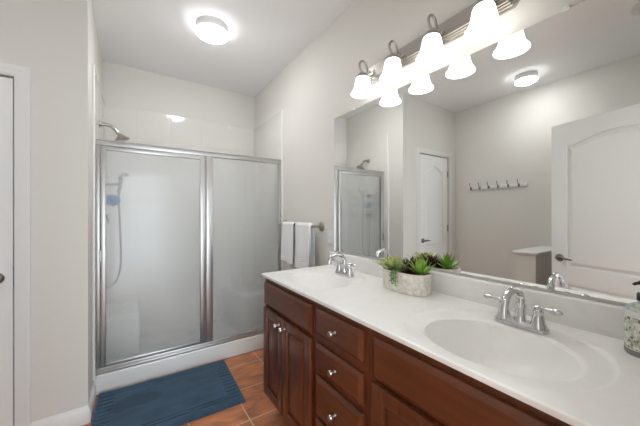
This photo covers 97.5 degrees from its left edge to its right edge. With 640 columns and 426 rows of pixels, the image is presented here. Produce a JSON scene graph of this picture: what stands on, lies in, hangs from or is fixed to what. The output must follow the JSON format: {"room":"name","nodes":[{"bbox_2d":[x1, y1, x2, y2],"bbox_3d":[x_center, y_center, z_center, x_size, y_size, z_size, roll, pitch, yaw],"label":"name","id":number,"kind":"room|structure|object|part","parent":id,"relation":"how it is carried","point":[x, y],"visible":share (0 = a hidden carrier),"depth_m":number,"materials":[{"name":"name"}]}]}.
{"room":"bathroom","nodes":[
{"label":"bathroom","id":0,"kind":"room"},
{"bbox_2d":[0,0,102,421],"bbox_3d":[-2.212,-0.065,1.884,1.121,2.743,1.070,0,0,-34],"label":"wall","id":1,"kind":"structure","parent":0,"point":[58,40],"depth_m":1.68,"materials":[{"name":"white paint"}]},
{"bbox_2d":[0,76,13,425],"bbox_3d":[-1.977,0.269,1.399,0.627,2.050,0.092,0,0,-34],"label":"door","id":2,"kind":"structure","parent":1,"relation":"in","point":[6,84],"depth_m":1.56,"materials":[{"name":"white paint"}]},
{"bbox_3d":[-1.794,0.361,1.499,0.137,0.062,0.056,0,0,-34],"label":"handle","id":3,"kind":"part","parent":2,"relation":"part of","materials":[{"name":"silver metal"}]},
{"bbox_2d":[0,62,30,425],"bbox_3d":[-1.973,0.238,1.390,0.765,2.135,0.016,0,0,-34],"label":"trim","id":4,"kind":"structure","parent":1,"relation":"attached to","point":[22,75],"depth_m":1.58,"materials":[{"name":"white paint"}]},
{"bbox_2d":[31,405,88,425],"bbox_3d":[-1.550,1.253,1.672,0.265,0.105,0.014,0,0,-34],"label":"baseboard","id":5,"kind":"structure","parent":1,"relation":"attached to","point":[80,416],"depth_m":1.69,"materials":[{"name":"white paint"}]},
{"bbox_2d":[88,383,95,422],"bbox_3d":[-1.517,1.253,1.867,0.014,0.105,0.293,0,0,-34],"label":"baseboard","id":6,"kind":"structure","parent":1,"relation":"attached to","point":[93,392],"depth_m":1.83,"materials":[{"name":"white paint"}]},
{"bbox_2d":[103,61,253,128],"bbox_3d":[-1.505,-0.065,3.061,1.604,2.743,0.100,0,0,-34],"label":"wall","id":7,"kind":"structure","parent":0,"point":[123,86],"depth_m":2.97,"materials":[{"name":"white paint"}]},
{"bbox_2d":[82,348,288,425],"bbox_3d":[-0.519,1.343,0.691,2.805,0.080,5.131,0,0,-34],"label":"floor","id":8,"kind":"structure","parent":0,"point":[247,369],"depth_m":1.91,"materials":[{"name":"tile"}]},
{"bbox_2d":[90,360,244,425],"bbox_3d":[-1.041,1.287,1.958,0.872,0.035,0.600,0,0,-32],"label":"bath mat","id":9,"kind":"object","parent":8,"relation":"on","point":[183,397],"visible":1,"depth_m":1.92,"materials":[{"name":"blue fabric"}]},
{"bbox_2d":[92,64,282,395],"bbox_3d":[-1.192,0.137,2.701,1.484,2.337,0.846,0,0,-34],"label":"shower surround","id":10,"kind":"object","parent":8,"relation":"on","point":[143,127],"visible":0.35,"depth_m":2.73,"materials":[{"name":"white plastic"}]},
{"bbox_3d":[-1.803,0.069,2.291,0.012,2.195,0.824,0,0,-34],"label":"panel","id":11,"kind":"part","parent":10,"relation":"part of","materials":[{"name":"white plastic"}]},
{"bbox_2d":[99,120,129,141],"bbox_3d":[-1.684,-0.663,2.304,0.203,0.163,0.112,0,0,-34],"label":"shower head","id":12,"kind":"object","parent":10,"relation":"attached to","point":[120,137],"visible":0.93,"depth_m":2.29,"materials":[{"name":"silver metal"}]},
{"bbox_3d":[-1.712,-0.687,2.285,0.136,0.084,0.027,0,0,-34],"label":"arm","id":13,"kind":"part","parent":12,"relation":"part of","materials":[{"name":"silver metal"}]},
{"bbox_3d":[-1.424,0.069,3.048,1.484,2.195,0.012,0,0,-34],"label":"panel","id":14,"kind":"part","parent":10,"relation":"part of","materials":[{"name":"white plastic"}]},
{"bbox_2d":[95,138,280,375],"bbox_3d":[-1.009,0.313,2.429,1.484,1.696,0.060,0,0,-34],"label":"shower enclosure","id":15,"kind":"object","parent":10,"relation":"on","point":[186,238],"visible":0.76,"depth_m":2.31,"materials":[{"name":"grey glass"}]},
{"bbox_3d":[-1.294,0.317,2.225,0.648,1.553,0.006,0,0,-34],"label":"glass pane","id":16,"kind":"part","parent":15,"relation":"part of","materials":[{"name":"white"}]},
{"bbox_3d":[-1.289,0.314,2.229,0.715,1.603,0.028,0,0,-34],"label":"door frame","id":17,"kind":"part","parent":15,"relation":"part of","materials":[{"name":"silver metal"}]},
{"bbox_3d":[-0.971,0.314,2.457,0.055,1.611,0.045,0,0,-34],"label":"post","id":18,"kind":"part","parent":15,"relation":"part of","materials":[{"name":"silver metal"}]},
{"bbox_3d":[-0.682,0.313,2.644,0.636,1.615,0.006,0,0,-34],"label":"fixed pane","id":19,"kind":"part","parent":15,"relation":"part of","materials":[{"name":"clear glass"}]},
{"bbox_3d":[-0.591,0.068,3.127,0.012,2.195,0.784,0,0,-34],"label":"panel","id":20,"kind":"part","parent":10,"relation":"part of","materials":[{"name":"white plastic"}]},
{"bbox_2d":[264,278,314,425],"bbox_3d":[0.013,0.854,1.697,0.592,0.897,0.586,0,0,-34],"label":"vanity cabinet","id":21,"kind":"object","parent":8,"relation":"on","point":[289,316],"visible":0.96,"depth_m":1.49,"materials":[{"name":"brown wood"}]},
{"bbox_3d":[-0.276,0.863,1.681,0.017,0.447,0.168,0,0,-34],"label":"raised panel","id":22,"kind":"part","parent":21,"relation":"part of","materials":[{"name":"brown wood"}]},
{"bbox_3d":[-0.278,0.863,1.680,0.022,0.543,0.264,0,0,-34],"label":"door","id":23,"kind":"part","parent":21,"relation":"part of","materials":[{"name":"brown wood"}]},
{"bbox_3d":[-0.118,0.862,1.445,0.017,0.447,0.196,0,0,-34],"label":"raised panel","id":24,"kind":"part","parent":21,"relation":"part of","materials":[{"name":"brown wood"}]},
{"bbox_3d":[-0.120,0.862,1.444,0.022,0.543,0.292,0,0,-34],"label":"door","id":25,"kind":"part","parent":21,"relation":"part of","materials":[{"name":"brown wood"}]},
{"bbox_2d":[315,302,369,425],"bbox_3d":[0.277,0.853,1.302,0.592,0.897,0.364,0,0,-34],"label":"vanity cabinet","id":26,"kind":"object","parent":8,"relation":"on","point":[341,342],"visible":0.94,"depth_m":1.13,"materials":[{"name":"brown wood"}]},
{"bbox_3d":[0.072,1.036,1.158,0.022,0.194,0.312,0,0,-34],"label":"drawer","id":27,"kind":"part","parent":26,"relation":"part of","materials":[{"name":"brown wood"}]},
{"bbox_3d":[0.048,0.831,1.142,0.034,0.025,0.025,0,0,-34],"label":"knob","id":28,"kind":"part","parent":26,"relation":"part of","materials":[{"name":"silver metal"}]},
{"bbox_3d":[0.048,0.651,1.143,0.034,0.025,0.025,0,0,-34],"label":"knob","id":29,"kind":"part","parent":26,"relation":"part of","materials":[{"name":"silver metal"}]},
{"bbox_3d":[0.048,0.492,1.143,0.034,0.025,0.025,0,0,-34],"label":"knob","id":30,"kind":"part","parent":26,"relation":"part of","materials":[{"name":"silver metal"}]},
{"bbox_3d":[0.072,0.831,1.158,0.022,0.182,0.312,0,0,-34],"label":"drawer","id":31,"kind":"part","parent":26,"relation":"part of","materials":[{"name":"brown wood"}]},
{"bbox_3d":[0.071,0.651,1.158,0.022,0.118,0.312,0,0,-34],"label":"drawer","id":32,"kind":"part","parent":26,"relation":"part of","materials":[{"name":"brown wood"}]},
{"bbox_3d":[0.071,0.492,1.158,0.022,0.116,0.312,0,0,-34],"label":"drawer","id":33,"kind":"part","parent":26,"relation":"part of","materials":[{"name":"brown wood"}]},
{"bbox_2d":[369,328,571,425],"bbox_3d":[0.571,0.852,0.863,0.592,0.897,0.694,0,0,-34],"label":"vanity cabinet","id":34,"kind":"object","parent":8,"relation":"on","point":[408,387],"visible":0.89,"depth_m":0.80,"materials":[{"name":"brown wood"}]},
{"bbox_3d":[0.277,0.861,0.853,0.017,0.447,0.223,0,0,-34],"label":"raised panel","id":35,"kind":"part","parent":34,"relation":"part of","materials":[{"name":"brown wood"}]},
{"bbox_3d":[0.276,0.861,0.853,0.022,0.543,0.319,0,0,-34],"label":"door","id":36,"kind":"part","parent":34,"relation":"part of","materials":[{"name":"brown wood"}]},
{"bbox_2d":[261,252,639,425],"bbox_3d":[0.319,0.403,1.266,0.569,0.232,1.645,0,0,-34],"label":"countertop","id":37,"kind":"structure","parent":34,"relation":"on","point":[579,373],"depth_m":0.92,"materials":[{"name":"stone"}]},
{"bbox_2d":[288,274,348,288],"bbox_3d":[-0.011,0.455,1.643,0.336,0.130,0.400,0,0,-34],"label":"basin","id":38,"kind":"object","parent":37,"relation":"in","point":[304,281],"depth_m":1.78,"materials":[{"name":"white ceramic"}]},
{"bbox_2d":[327,253,355,276],"bbox_3d":[0.141,0.317,1.759,0.175,0.142,0.175,0,0,9],"label":"faucet","id":39,"kind":"object","parent":37,"relation":"on","point":[345,270],"visible":1,"depth_m":1.74,"materials":[{"name":"silver metal"}]},
{"bbox_3d":[0.107,0.309,1.732,0.151,0.128,0.044,0,0,-34],"label":"spout","id":40,"kind":"part","parent":39,"relation":"part of","materials":[{"name":"silver metal"}]},
{"bbox_3d":[0.112,0.339,1.821,0.048,0.072,0.090,0,0,-34],"label":"lever handle","id":41,"kind":"part","parent":39,"relation":"part of","materials":[{"name":"silver metal"}]},
{"bbox_3d":[0.152,0.377,1.762,0.055,0.020,0.163,0,0,-34],"label":"plate","id":42,"kind":"part","parent":39,"relation":"part of","materials":[{"name":"silver metal"}]},
{"bbox_3d":[0.192,0.338,1.702,0.048,0.072,0.090,0,0,-34],"label":"lever handle","id":43,"kind":"part","parent":39,"relation":"part of","materials":[{"name":"silver metal"}]},
{"bbox_2d":[373,255,434,296],"bbox_3d":[0.425,0.293,1.399,0.229,0.180,0.313,0,0,-34],"label":"succulent planter","id":44,"kind":"object","parent":37,"relation":"on","point":[415,279],"visible":1,"depth_m":1.33,"materials":[{"name":"beige stone"}]},
{"bbox_3d":[0.365,0.311,1.357,0.061,0.081,0.057,0,0,-34],"label":"trailing stem","id":45,"kind":"part","parent":44,"relation":"part of","materials":[{"name":"green plant"}]},
{"bbox_3d":[0.426,0.334,1.389,0.136,0.098,0.256,0,0,-34],"label":"pot","id":46,"kind":"part","parent":44,"relation":"part of","materials":[{"name":"beige stone"}]},
{"bbox_2d":[425,319,580,379],"bbox_3d":[0.519,0.453,0.850,0.336,0.130,0.400,0,0,-34],"label":"basin","id":47,"kind":"object","parent":37,"relation":"in","point":[511,352],"depth_m":0.92,"materials":[{"name":"white ceramic"}]},
{"bbox_2d":[484,286,562,333],"bbox_3d":[0.676,0.315,0.959,0.175,0.142,0.175,0,0,9],"label":"faucet","id":48,"kind":"object","parent":37,"relation":"on","point":[537,324],"visible":1,"depth_m":0.93,"materials":[{"name":"silver metal"}]},
{"bbox_3d":[0.647,0.337,1.022,0.048,0.072,0.090,0,0,-34],"label":"lever handle","id":49,"kind":"part","parent":48,"relation":"part of","materials":[{"name":"silver metal"}]},
{"bbox_3d":[0.642,0.308,0.932,0.151,0.128,0.044,0,0,-34],"label":"spout","id":50,"kind":"part","parent":48,"relation":"part of","materials":[{"name":"silver metal"}]},
{"bbox_3d":[0.687,0.376,0.962,0.055,0.020,0.163,0,0,-34],"label":"plate","id":51,"kind":"part","parent":48,"relation":"part of","materials":[{"name":"silver metal"}]},
{"bbox_3d":[0.727,0.336,0.902,0.048,0.072,0.090,0,0,-34],"label":"lever handle","id":52,"kind":"part","parent":48,"relation":"part of","materials":[{"name":"silver metal"}]},
{"bbox_2d":[624,280,639,357],"bbox_3d":[0.872,0.281,0.750,0.081,0.200,0.081,0,0,-34],"label":"soap bottle","id":53,"kind":"object","parent":37,"relation":"on","point":[631,310],"visible":1,"depth_m":0.75,"materials":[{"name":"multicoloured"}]},
{"bbox_2d":[91,0,354,96],"bbox_3d":[-0.524,-1.480,0.694,2.805,0.080,5.131,0,0,-34],"label":"ceiling","id":54,"kind":"structure","parent":0,"point":[155,36],"depth_m":2.28,"materials":[{"name":"white paint"}]},
{"bbox_2d":[195,16,228,43],"bbox_3d":[-0.829,-1.383,2.156,0.239,0.111,0.239,0,0,-34],"label":"ceiling light","id":55,"kind":"object","parent":54,"relation":"attached to","point":[210,29],"visible":1,"depth_m":2.09,"materials":[{"name":"white glass"}]},
{"bbox_2d":[254,0,627,306],"bbox_3d":[0.149,-0.069,2.122,0.100,2.743,3.501,0,0,-34],"label":"wall","id":56,"kind":"structure","parent":0,"point":[315,88],"depth_m":2.11,"materials":[{"name":"white paint"}]},
{"bbox_2d":[277,220,324,230],"bbox_3d":[-0.197,0.106,2.473,0.085,0.082,0.714,0,0,-34],"label":"towel bar","id":57,"kind":"object","parent":56,"relation":"attached to","point":[321,226],"visible":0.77,"depth_m":2.21,"materials":[{"name":"silver metal"}]},
{"bbox_2d":[281,221,295,263],"bbox_3d":[-0.279,0.261,2.529,0.074,0.365,0.223,0,0,-34],"label":"hand towel","id":58,"kind":"object","parent":57,"relation":"hanging from","point":[288,230],"visible":0.86,"depth_m":2.50,"materials":[{"name":"white fabric"}]},
{"bbox_2d":[294,222,314,267],"bbox_3d":[-0.133,0.268,2.310,0.075,0.380,0.255,0,0,-34],"label":"hand towel","id":59,"kind":"object","parent":57,"relation":"hanging from","point":[304,233],"visible":0.99,"depth_m":2.27,"materials":[{"name":"white fabric"}]},
{"bbox_3d":[-0.022,0.105,2.210,0.085,0.082,0.082,0,0,-34],"label":"post","id":60,"kind":"part","parent":57,"relation":"part of","materials":[{"name":"silver metal"}]},
{"bbox_2d":[327,231,332,245],"bbox_3d":[0.076,0.193,2.134,0.008,0.116,0.072,0,0,-34],"label":"wall outlet","id":61,"kind":"object","parent":56,"relation":"attached to","point":[329,233],"visible":1,"depth_m":2.13,"materials":[{"name":"white plastic"}]},
{"bbox_2d":[351,0,519,98],"bbox_3d":[0.466,-0.811,1.385,0.192,0.216,0.860,0,0,-34],"label":"vanity light","id":62,"kind":"object","parent":56,"relation":"attached to","point":[480,21],"visible":1,"depth_m":1.29,"materials":[{"name":"white glass"}]},
{"bbox_3d":[0.251,-0.753,1.656,0.135,0.100,0.135,0,0,-34],"label":"lamp shade","id":63,"kind":"part","parent":62,"relation":"part of","materials":[{"name":"white glass"}]},
{"bbox_3d":[0.280,-0.860,1.676,0.130,0.087,0.044,0,0,-34],"label":"scroll arm","id":64,"kind":"part","parent":62,"relation":"part of","materials":[{"name":"silver metal"}]},
{"bbox_3d":[0.379,-0.753,1.464,0.135,0.100,0.135,0,0,-34],"label":"lamp shade","id":65,"kind":"part","parent":62,"relation":"part of","materials":[{"name":"white glass"}]},
{"bbox_3d":[0.408,-0.861,1.484,0.130,0.087,0.044,0,0,-34],"label":"scroll arm","id":66,"kind":"part","parent":62,"relation":"part of","materials":[{"name":"silver metal"}]},
{"bbox_3d":[0.506,-0.754,1.273,0.135,0.100,0.135,0,0,-34],"label":"lamp shade","id":67,"kind":"part","parent":62,"relation":"part of","materials":[{"name":"white glass"}]},
{"bbox_3d":[0.536,-0.861,1.293,0.130,0.087,0.044,0,0,-34],"label":"scroll arm","id":68,"kind":"part","parent":62,"relation":"part of","materials":[{"name":"silver metal"}]},
{"bbox_3d":[0.633,-0.760,1.085,0.048,0.069,0.048,0,0,-34],"label":"bulb","id":69,"kind":"part","parent":62,"relation":"part of","materials":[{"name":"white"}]},
{"bbox_3d":[0.633,-0.754,1.085,0.135,0.100,0.135,0,0,-34],"label":"lamp shade","id":70,"kind":"part","parent":62,"relation":"part of","materials":[{"name":"white glass"}]},
{"bbox_2d":[330,252,623,339],"bbox_3d":[0.542,0.336,1.414,0.032,0.098,1.643,0,0,-34],"label":"backsplash","id":71,"kind":"structure","parent":56,"relation":"attached to","point":[606,319],"depth_m":1.02,"materials":[{"name":"stone"}]},
{"bbox_2d":[334,0,639,303],"bbox_3d":[0.551,-0.220,1.421,0.011,0.990,1.598,0,0,-34],"label":"mirror","id":72,"kind":"object","parent":56,"relation":"attached to","point":[516,159],"visible":1,"depth_m":1.09,"materials":[{"name":"grey mirror"}]}
]}

